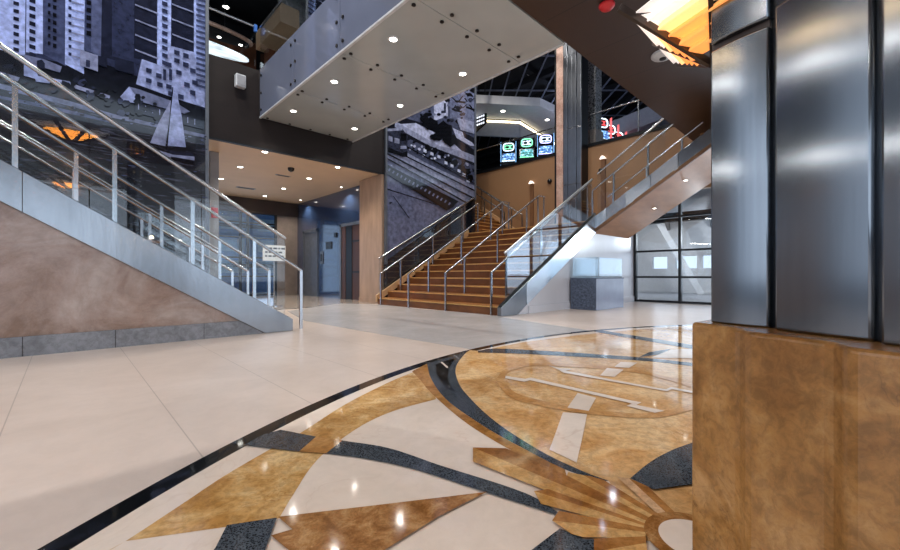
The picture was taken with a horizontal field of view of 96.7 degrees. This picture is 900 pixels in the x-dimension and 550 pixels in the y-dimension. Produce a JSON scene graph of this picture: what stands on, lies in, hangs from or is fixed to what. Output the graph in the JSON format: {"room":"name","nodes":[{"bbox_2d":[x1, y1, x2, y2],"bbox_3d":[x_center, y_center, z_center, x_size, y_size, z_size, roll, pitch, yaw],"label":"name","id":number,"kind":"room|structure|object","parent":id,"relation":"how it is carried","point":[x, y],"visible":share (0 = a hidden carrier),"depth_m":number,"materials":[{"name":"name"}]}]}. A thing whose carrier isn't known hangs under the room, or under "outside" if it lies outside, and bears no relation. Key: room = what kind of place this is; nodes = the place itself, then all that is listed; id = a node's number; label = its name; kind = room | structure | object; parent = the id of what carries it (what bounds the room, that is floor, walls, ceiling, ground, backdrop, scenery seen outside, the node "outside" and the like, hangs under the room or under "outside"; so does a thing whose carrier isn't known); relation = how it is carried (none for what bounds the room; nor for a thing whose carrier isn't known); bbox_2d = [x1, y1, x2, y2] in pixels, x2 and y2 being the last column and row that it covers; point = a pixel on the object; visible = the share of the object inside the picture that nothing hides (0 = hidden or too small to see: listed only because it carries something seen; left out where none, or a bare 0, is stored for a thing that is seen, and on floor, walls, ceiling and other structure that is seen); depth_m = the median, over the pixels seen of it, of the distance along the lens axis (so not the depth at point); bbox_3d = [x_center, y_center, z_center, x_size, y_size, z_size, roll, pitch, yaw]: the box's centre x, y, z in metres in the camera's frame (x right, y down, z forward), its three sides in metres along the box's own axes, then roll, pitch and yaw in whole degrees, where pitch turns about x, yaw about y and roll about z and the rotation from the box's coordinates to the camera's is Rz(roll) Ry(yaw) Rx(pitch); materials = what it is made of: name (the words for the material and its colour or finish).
{"room":"lobby","nodes":[
{"label":"lobby","id":0,"kind":"room"},
{"bbox_2d":[209,151,218,277],"bbox_3d":[-5.490,-1.028,9.302,0.180,3.655,0.100,0,0,-44],"label":"wall","id":1,"kind":"structure","parent":0,"point":[213,156],"depth_m":9.25,"materials":[{"name":"grey paint"}]},
{"bbox_2d":[211,207,217,217],"bbox_3d":[-5.463,-1.440,9.273,0.140,0.240,0.060,0,0,-44],"label":"alarm box","id":2,"kind":"object","parent":1,"relation":"attached to","point":[212,208],"visible":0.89,"depth_m":9.25,"materials":[{"name":"red plastic"}]},
{"bbox_2d":[209,38,255,68],"bbox_3d":[-9.713,-6.325,11.435,7.850,3.650,0.150,0,0,-44],"label":"panel","id":3,"kind":"object","parent":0,"point":[250,53],"visible":0.12,"depth_m":13.86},
{"bbox_2d":[209,7,256,32],"bbox_3d":[-4.667,-5.085,8.626,0.950,0.990,0.065,0,0,-44],"label":"glass railing","id":4,"kind":"object","parent":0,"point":[210,8],"visible":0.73,"depth_m":8.65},
{"bbox_2d":[209,15,263,70],"bbox_3d":[-11.264,-7.050,12.615,19.250,5.100,0.200,0,0,-44],"label":"wall","id":5,"kind":"structure","parent":0,"point":[248,34],"depth_m":15.68,"materials":[{"name":"black paint"}]},
{"bbox_2d":[264,48,274,63],"bbox_3d":[-5.843,-5.875,12.972,0.240,2.750,0.300,0,0,-44],"label":"wall","id":6,"kind":"structure","parent":0,"point":[268,53],"depth_m":12.85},
{"bbox_2d":[256,3,298,52],"bbox_3d":[-5.346,-7.525,12.340,0.560,0.550,2.000,0,0,-44],"label":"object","id":7,"kind":"structure","parent":6,"relation":"on","point":[283,23],"depth_m":11.93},
{"bbox_2d":[209,139,379,203],"bbox_3d":[-6.904,-3.678,11.688,14.250,1.645,7.580,0,0,-44],"label":"ceiling","id":8,"kind":"structure","parent":0,"point":[259,170],"depth_m":11.48,"materials":[{"name":"beige paint"}]},
{"bbox_2d":[236,186,254,189],"bbox_3d":[-6.696,-2.848,13.123,0.560,0.016,0.200,0,0,-44],"label":"ceiling vent","id":9,"kind":"object","parent":8,"relation":"in","point":[237,186],"visible":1,"depth_m":13.13,"materials":[{"name":"grey metal"}]},
{"bbox_2d":[278,0,306,26],"bbox_3d":[-5.252,-7.050,13.332,0.690,5.100,0.700,0,0,-44],"label":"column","id":10,"kind":"structure","parent":8,"relation":"on","point":[300,5],"depth_m":13.16,"materials":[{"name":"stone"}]},
{"bbox_2d":[297,185,359,297],"bbox_3d":[-4.385,-1.028,14.478,0.250,3.655,7.050,0,0,-44],"label":"wall","id":11,"kind":"structure","parent":0,"point":[326,213],"depth_m":14.23,"materials":[{"name":"blue paint"}]},
{"bbox_2d":[219,195,297,216],"bbox_3d":[-10.082,-2.587,12.468,10.750,0.535,0.250,0,0,-44],"label":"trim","id":12,"kind":"structure","parent":11,"relation":"attached to","point":[254,206],"depth_m":15.11,"materials":[{"name":"brown metal"}]},
{"bbox_2d":[303,228,317,296],"bbox_3d":[-5.321,-0.460,15.242,0.060,2.520,1.230,0,0,-44],"label":"door","id":13,"kind":"structure","parent":11,"relation":"in","point":[310,237],"depth_m":15.23,"materials":[{"name":"grey metal"}]},
{"bbox_2d":[320,251,322,263],"bbox_3d":[-4.679,-0.630,14.576,0.038,0.460,0.220,0,0,-44],"label":"panel","id":14,"kind":"object","parent":11,"relation":"attached to","point":[321,252],"visible":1,"depth_m":14.54,"materials":[{"name":"black plastic"}]},
{"bbox_2d":[326,241,331,248],"bbox_3d":[-4.302,-1.050,14.190,0.030,0.260,0.420,0,0,-44],"label":"display screen","id":15,"kind":"object","parent":11,"relation":"attached to","point":[328,244],"visible":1,"depth_m":14.12,"materials":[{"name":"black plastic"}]},
{"bbox_2d":[340,221,359,299],"bbox_3d":[-3.200,-0.460,13.037,0.060,2.520,1.510,0,0,-44],"label":"door","id":16,"kind":"structure","parent":11,"relation":"in","point":[349,232],"depth_m":13.10,"materials":[{"name":"brown wood"}]},
{"bbox_2d":[209,54,474,296],"bbox_3d":[-2.099,-1.885,11.106,8.130,5.370,0.120,0,0,-44],"label":"wall","id":17,"kind":"structure","parent":0,"point":[234,113],"depth_m":9.49,"materials":[{"name":"brown paint"}]},
{"bbox_2d":[234,73,245,89],"bbox_3d":[-4.506,-4.162,8.581,0.200,0.304,0.194,0,0,-44],"label":"wall speaker","id":18,"kind":"object","parent":17,"relation":"attached to","point":[239,79],"visible":1,"depth_m":8.51,"materials":[{"name":"white plastic"}]},
{"bbox_2d":[237,74,244,85],"bbox_3d":[-4.443,-4.145,8.515,0.160,0.210,0.010,0,0,-44],"label":"grille","id":19,"kind":"object","parent":18,"relation":"attached to","point":[240,78],"depth_m":8.51,"materials":[{"name":"grey paint"}]},
{"bbox_2d":[209,136,383,174],"bbox_3d":[-3.427,-2.848,9.753,4.340,0.035,0.030,0,0,-44],"label":"trim","id":20,"kind":"structure","parent":17,"relation":"attached to","point":[210,137],"depth_m":9.39,"materials":[{"name":"black metal"}]},
{"bbox_2d":[259,0,564,141],"bbox_3d":[-1.257,-4.523,7.504,2.379,2.062,6.220,0,0,-44],"label":"footbridge","id":21,"kind":"object","parent":17,"relation":"attached to","point":[344,41],"visible":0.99,"depth_m":6.74,"materials":[{"name":"white paint"}]},
{"bbox_2d":[330,79,338,83],"bbox_3d":[-2.100,-3.509,7.262,0.165,0.010,0.165,0,0,-44],"label":"recessed light","id":22,"kind":"object","parent":21,"relation":"attached to","point":[333,81],"visible":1,"depth_m":7.25,"materials":[{"name":"white plastic"}]},
{"bbox_2d":[388,36,398,42],"bbox_3d":[-0.845,-3.509,5.957,0.165,0.010,0.165,0,0,-44],"label":"recessed light","id":23,"kind":"object","parent":21,"relation":"attached to","point":[393,39],"visible":1,"depth_m":5.95,"materials":[{"name":"white plastic"}]},
{"bbox_2d":[458,71,466,75],"bbox_3d":[0.221,-3.509,6.983,0.165,0.010,0.165,0,0,-44],"label":"recessed light","id":24,"kind":"object","parent":21,"relation":"attached to","point":[462,73],"visible":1,"depth_m":6.96,"materials":[{"name":"white plastic"}]},
{"bbox_2d":[0,295,710,549],"bbox_3d":[-1.201,0.894,3.701,21.400,0.213,27.000,0,0,-44],"label":"floor","id":25,"kind":"structure","parent":0,"point":[364,425],"depth_m":1.99,"materials":[{"name":"beige stone"}]},
{"bbox_2d":[0,42,302,358],"bbox_3d":[-5.612,-1.163,5.014,6.261,3.925,3.592,0,0,-44],"label":"staircase","id":26,"kind":"structure","parent":25,"relation":"on","point":[73,278],"depth_m":4.37,"materials":[{"name":"grey metal"}]},
{"bbox_2d":[219,212,276,295],"bbox_3d":[-10.372,-0.760,12.196,9.955,3.120,0.120,0,0,-44],"label":"window","id":27,"kind":"structure","parent":25,"relation":"on","point":[240,221],"depth_m":14.86,"materials":[{"name":"black metal"}]},
{"bbox_2d":[263,245,285,306],"bbox_3d":[-4.493,0.020,10.226,0.449,1.560,0.382,0,0,-4],"label":"sign stand","id":28,"kind":"object","parent":25,"relation":"on","point":[267,256],"visible":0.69,"depth_m":10.22,"materials":[{"name":"white paper"}]},
{"bbox_2d":[277,215,296,295],"bbox_3d":[-6.513,-0.775,15.934,0.800,3.150,0.200,0,0,-44],"label":"wall pier","id":29,"kind":"object","parent":25,"relation":"on","point":[287,226],"visible":0.64,"depth_m":15.86,"materials":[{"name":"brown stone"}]},
{"bbox_2d":[359,174,383,302],"bbox_3d":[-2.212,-1.020,11.771,0.360,3.640,1.185,0,0,-44],"label":"pier","id":30,"kind":"object","parent":25,"relation":"on","point":[372,188],"visible":0.62,"depth_m":11.60,"materials":[{"name":"wood"}]},
{"bbox_2d":[376,179,596,316],"bbox_3d":[1.717,-0.944,11.501,6.361,3.488,4.529,0,0,-44],"label":"staircase","id":31,"kind":"structure","parent":25,"relation":"on","point":[497,272],"depth_m":10.04,"materials":[{"name":"brown wood"}]},
{"bbox_2d":[475,186,522,231],"bbox_3d":[0.327,-3.200,16.003,2.044,4.085,4.959,0,0,-44],"label":"railing","id":32,"kind":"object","parent":31,"relation":"on","point":[484,224],"depth_m":15.19,"materials":[{"name":"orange metal"}]},
{"bbox_2d":[555,43,587,223],"bbox_3d":[4.027,-5.504,13.327,0.480,8.192,0.970,0,0,-44],"label":"column","id":33,"kind":"structure","parent":31,"relation":"on","point":[571,68],"depth_m":13.12,"materials":[{"name":"grey metal"}]},
{"bbox_2d":[591,118,710,237],"bbox_3d":[5.598,-2.355,9.944,2.225,2.554,3.468,0,0,-44],"label":"staircase","id":34,"kind":"structure","parent":31,"relation":"on","point":[664,189],"depth_m":9.73,"materials":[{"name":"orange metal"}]},
{"bbox_2d":[570,277,623,310],"bbox_3d":[3.595,0.432,9.714,1.490,0.735,0.640,0,0,-44],"label":"plinth","id":35,"kind":"object","parent":25,"relation":"on","point":[599,293],"visible":1,"depth_m":9.27,"materials":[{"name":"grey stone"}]},
{"bbox_2d":[692,0,899,549],"bbox_3d":[1.173,-1.357,0.903,1.093,4.314,0.984,0,0,-44],"label":"column","id":36,"kind":"structure","parent":25,"relation":"on","point":[796,360],"depth_m":0.86,"materials":[{"name":"grey metal"}]},
{"bbox_2d":[617,0,727,67],"bbox_3d":[0.658,-0.741,1.208,0.294,0.178,0.765,0,0,18],"label":"wall sconce","id":37,"kind":"object","parent":36,"relation":"attached to","point":[668,20],"visible":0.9,"depth_m":1.20,"materials":[{"name":"orange glass"}]},
{"bbox_2d":[209,0,643,166],"bbox_3d":[1.635,-9.700,11.284,36.000,0.200,34.000,0,0,-44],"label":"ceiling","id":38,"kind":"structure","parent":0,"point":[253,12],"depth_m":18.15,"materials":[{"name":"paint"}]},
{"bbox_2d":[209,0,252,61],"bbox_3d":[-7.520,-8.350,12.004,3.000,2.500,1.530,0,0,-44],"label":"oval ceiling light","id":39,"kind":"object","parent":38,"relation":"hanging from","point":[229,36],"visible":0.47,"depth_m":12.34,"materials":[{"name":"white plastic"}]},
{"bbox_2d":[209,41,248,61],"bbox_3d":[-7.787,-7.125,12.281,3.000,0.050,0.760,0,0,-44],"label":"diffuser","id":40,"kind":"object","parent":39,"relation":"attached to","point":[215,49],"depth_m":12.82,"materials":[{"name":"white plastic"}]},
{"bbox_2d":[476,82,486,131],"bbox_3d":[1.304,-8.000,18.110,0.075,3.200,0.900,0,0,-44],"label":"hanging sign","id":41,"kind":"object","parent":38,"relation":"hanging from","point":[481,120],"visible":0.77,"depth_m":18.00,"materials":[{"name":"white plastic"}]},
{"bbox_2d":[476,53,642,146],"bbox_3d":[7.421,-8.735,18.753,18.901,0.130,16.501,0,0,0],"label":"grid","id":42,"kind":"object","parent":38,"relation":"attached to","point":[547,55],"visible":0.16,"depth_m":18.97,"materials":[{"name":"grey metal"}]},
{"bbox_2d":[476,153,536,171],"bbox_3d":[5.728,-6.925,20.769,16.550,5.350,26.000,0,0,-44],"label":"wall","id":43,"kind":"structure","parent":0,"point":[517,158],"depth_m":34.68,"materials":[{"name":"black paint"}]},
{"bbox_2d":[476,63,647,165],"bbox_3d":[3.936,-9.300,20.433,18.000,0.500,20.000,0,0,-44],"label":"ceiling","id":44,"kind":"structure","parent":43,"relation":"attached to","point":[543,78],"depth_m":20.51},
{"bbox_2d":[476,95,554,140],"bbox_3d":[3.054,-7.375,18.388,8.267,0.350,3.112,0,0,-30],"label":"cove","id":45,"kind":"object","parent":44,"relation":"attached to","point":[532,111],"visible":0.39,"depth_m":17.51,"materials":[{"name":"white paint"}]},
{"bbox_2d":[476,123,554,152],"bbox_3d":[3.050,-6.750,19.493,7.372,0.620,1.582,0,0,-30],"label":"cove","id":46,"kind":"object","parent":45,"relation":"attached to","point":[507,130],"visible":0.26,"depth_m":18.63,"materials":[{"name":"grey paint"}]},
{"bbox_2d":[487,120,554,144],"bbox_3d":[3.049,-7.130,19.437,7.357,0.080,1.545,0,0,-30],"label":"light","id":47,"kind":"object","parent":45,"relation":"attached to","point":[496,121],"visible":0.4,"depth_m":18.63,"materials":[{"name":"beige"}]},
{"bbox_2d":[476,124,673,174],"bbox_3d":[2.855,-4.250,15.058,0.250,0.100,11.450,0,0,-44],"label":"trim","id":48,"kind":"structure","parent":43,"relation":"attached to","point":[666,125],"depth_m":12.97,"materials":[{"name":"black metal"}]},
{"bbox_2d":[476,127,554,151],"bbox_3d":[1.995,-4.782,15.931,0.050,0.924,5.600,0,0,-44],"label":"glass railing","id":49,"kind":"object","parent":48,"relation":"on","point":[552,127],"visible":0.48,"depth_m":15.32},
{"bbox_2d":[590,99,639,130],"bbox_3d":[5.703,-4.802,12.074,0.050,1.004,3.100,0,0,-44],"label":"glass railing","id":50,"kind":"object","parent":48,"relation":"on","point":[638,100],"visible":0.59,"depth_m":12.38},
{"bbox_2d":[609,107,669,134],"bbox_3d":[8.590,-6.610,17.036,1.200,1.135,3.537,0,0,-44],"label":"wall","id":51,"kind":"structure","parent":43,"relation":"attached to","point":[648,118],"depth_m":16.90,"materials":[{"name":"grey paint"}]},
{"bbox_2d":[517,234,632,314],"bbox_3d":[3.441,-0.200,10.128,5.800,2.000,0.070,0,0,-44],"label":"wall","id":52,"kind":"structure","parent":0,"point":[604,256],"depth_m":10.37,"materials":[{"name":"white paint"}]},
{"bbox_2d":[528,296,633,312],"bbox_3d":[3.602,0.720,10.213,5.450,0.160,0.030,0,0,-44],"label":"baseboard","id":53,"kind":"structure","parent":52,"relation":"attached to","point":[565,305],"depth_m":8.93,"materials":[{"name":"grey"}]},
{"bbox_2d":[475,127,710,295],"bbox_3d":[7.416,-1.725,10.322,0.200,5.050,24.600,0,0,-44],"label":"wall","id":54,"kind":"structure","parent":0,"point":[510,184],"depth_m":13.08,"materials":[{"name":"brown wood"}]},
{"bbox_2d":[528,181,533,225],"bbox_3d":[2.989,-2.429,14.695,0.120,2.042,0.180,0,0,-44],"label":"uplight","id":55,"kind":"object","parent":54,"relation":"attached to","point":[531,183],"visible":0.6,"depth_m":14.68,"materials":[{"name":"beige wood"}]},
{"bbox_2d":[600,156,605,210],"bbox_3d":[4.867,-2.599,12.741,0.120,2.382,0.180,0,0,-44],"label":"uplight","id":56,"kind":"object","parent":54,"relation":"attached to","point":[602,158],"visible":0.6,"depth_m":12.73,"materials":[{"name":"beige wood"}]},
{"bbox_2d":[634,203,710,304],"bbox_3d":[9.383,-0.775,8.219,0.120,3.150,10.910,0,0,-44],"label":"window","id":57,"kind":"structure","parent":54,"relation":"in","point":[679,216],"depth_m":11.22,"materials":[{"name":"black metal"}]},
{"bbox_2d":[511,0,710,140],"bbox_3d":[3.596,-3.957,-1.294,21.390,0.886,13.150,0,0,-44],"label":"ceiling","id":58,"kind":"structure","parent":0,"point":[615,44],"depth_m":6.49,"materials":[{"name":"brown paint"}]},
{"bbox_2d":[599,0,614,12],"bbox_3d":[2.025,-3.469,5.166,0.200,0.090,0.200,0,0,-44],"label":"bell","id":59,"kind":"object","parent":58,"relation":"attached to","point":[605,6],"visible":1,"depth_m":5.12,"materials":[{"name":"red metal"}]},
{"bbox_2d":[651,50,668,61],"bbox_3d":[3.273,-3.469,6.290,0.396,0.090,0.193,0,0,-44],"label":"smoke detector","id":60,"kind":"object","parent":58,"relation":"attached to","point":[658,56],"visible":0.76,"depth_m":6.30,"materials":[{"name":"white plastic"}]},
{"bbox_2d":[636,292,710,304],"bbox_3d":[15.353,0.900,14.764,17.400,0.200,24.000,0,0,-44],"label":"floor","id":61,"kind":"structure","parent":0,"point":[670,296],"depth_m":14.89,"materials":[{"name":"grey paint"}]},
{"bbox_2d":[656,223,703,293],"bbox_3d":[12.386,-0.800,14.027,0.718,3.309,9.703,0,0,-44],"label":"beam","id":62,"kind":"object","parent":61,"relation":"on","point":[662,228],"visible":0.14,"depth_m":16.74,"materials":[{"name":"white paint"}]},
{"bbox_2d":[638,219,710,293],"bbox_3d":[14.488,-0.800,13.932,0.200,3.200,24.000,0,0,-44],"label":"wall","id":63,"kind":"structure","parent":0,"point":[695,234],"depth_m":18.28,"materials":[{"name":"white paint"}]},
{"bbox_2d":[668,188,710,212],"bbox_3d":[13.163,-2.475,11.271,9.400,0.150,22.000,0,0,-44],"label":"ceiling","id":64,"kind":"structure","parent":0,"point":[701,200],"depth_m":13.24,"materials":[{"name":"grey paint"}]},
{"bbox_2d":[649,209,710,230],"bbox_3d":[12.691,-2.075,11.689,9.133,0.550,21.258,0,0,-44],"label":"beam","id":65,"kind":"structure","parent":64,"relation":"attached to","point":[667,222],"depth_m":13.27,"materials":[{"name":"black metal"}]},
{"bbox_3d":[-0.500,-4.400,12.783,3.500,10.400,0.280,0,0,-44],"label":"wall","id":66,"kind":"structure","parent":0,"visible":0},
{"bbox_2d":[384,86,475,263],"bbox_3d":[-0.476,-3.850,12.542,3.760,7.100,0.080,0,0,-44],"label":"wall mural","id":67,"kind":"object","parent":66,"relation":"attached to","point":[430,153],"visible":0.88,"depth_m":12.30,"materials":[{"name":"paper"}]},
{"bbox_3d":[4.862,-4.150,23.509,14.400,0.200,20.850,0,0,-44],"label":"floor","id":68,"kind":"structure","parent":0,"visible":0},
{"bbox_2d":[501,142,516,165],"bbox_3d":[2.715,-5.210,18.565,0.720,1.920,0.820,0,0,12],"label":"machine","id":69,"kind":"object","parent":68,"relation":"on","point":[508,150],"visible":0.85,"depth_m":18.56,"materials":[{"name":"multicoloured plastic"}]},
{"bbox_2d":[519,137,534,160],"bbox_3d":[3.445,-5.210,17.950,0.720,1.920,0.820,0,0,12],"label":"machine","id":70,"kind":"object","parent":68,"relation":"on","point":[526,145],"visible":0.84,"depth_m":17.95,"materials":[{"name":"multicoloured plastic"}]},
{"bbox_2d":[537,134,553,156],"bbox_3d":[4.179,-5.210,17.476,0.720,1.920,0.820,0,0,12],"label":"machine","id":71,"kind":"object","parent":68,"relation":"on","point":[545,142],"visible":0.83,"depth_m":17.48,"materials":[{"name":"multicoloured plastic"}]},
{"bbox_2d":[588,60,602,143],"bbox_3d":[4.870,-6.925,13.944,0.550,5.350,0.730,0,0,-44],"label":"column","id":72,"kind":"structure","parent":68,"relation":"on","point":[595,134],"depth_m":13.66,"materials":[{"name":"stone"}]},
{"bbox_2d":[602,118,611,139],"bbox_3d":[5.960,-5.210,15.606,0.720,1.920,0.820,0,0,-20],"label":"machine","id":73,"kind":"object","parent":68,"relation":"on","point":[605,122],"visible":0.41,"depth_m":15.66,"materials":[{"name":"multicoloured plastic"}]},
{"bbox_2d":[608,125,618,138],"bbox_3d":[6.547,-5.210,16.323,0.720,1.920,0.820,0,0,-20],"label":"machine","id":74,"kind":"object","parent":68,"relation":"on","point":[613,126],"visible":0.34,"depth_m":16.40,"materials":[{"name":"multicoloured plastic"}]},
{"bbox_2d":[616,131,626,136],"bbox_3d":[7.213,-5.210,17.116,0.720,1.920,0.820,0,0,-20],"label":"machine","id":75,"kind":"object","parent":68,"relation":"on","point":[620,133],"visible":0.13,"depth_m":17.17,"materials":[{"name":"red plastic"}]},
{"bbox_3d":[-9.106,-4.400,4.506,11.120,10.400,0.280,0,0,-44],"label":"wall","id":76,"kind":"structure","parent":0,"visible":0},
{"bbox_2d":[0,0,208,272],"bbox_3d":[-6.879,-3.400,6.374,5.320,8.400,0.095,0,0,-44],"label":"wall mural","id":77,"kind":"object","parent":76,"relation":"attached to","point":[143,64],"visible":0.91,"depth_m":7.26,"materials":[{"name":"paper"}]},
{"label":"outside","id":78,"kind":"structure","parent":0,"visible":0},
{"bbox_2d":[219,222,273,267],"bbox_3d":[-12.102,-1.000,14.028,14.000,3.600,0.140,0,0,-44],"label":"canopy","id":79,"kind":"object","parent":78,"point":[223,224],"depth_m":17.27,"materials":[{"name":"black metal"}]},
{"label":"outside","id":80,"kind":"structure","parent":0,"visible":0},
{"bbox_3d":[7.208,1.110,6.931,140.000,0.180,120.000,0,0,-44],"label":"ground","id":81,"kind":"structure","parent":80,"visible":0},
{"bbox_2d":[219,210,273,292],"bbox_3d":[-16.757,-2.100,17.425,28.000,6.200,0.450,0,0,-44],"label":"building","id":82,"kind":"structure","parent":81,"relation":"on","point":[261,282],"depth_m":22.29,"materials":[{"name":"blue glass"}]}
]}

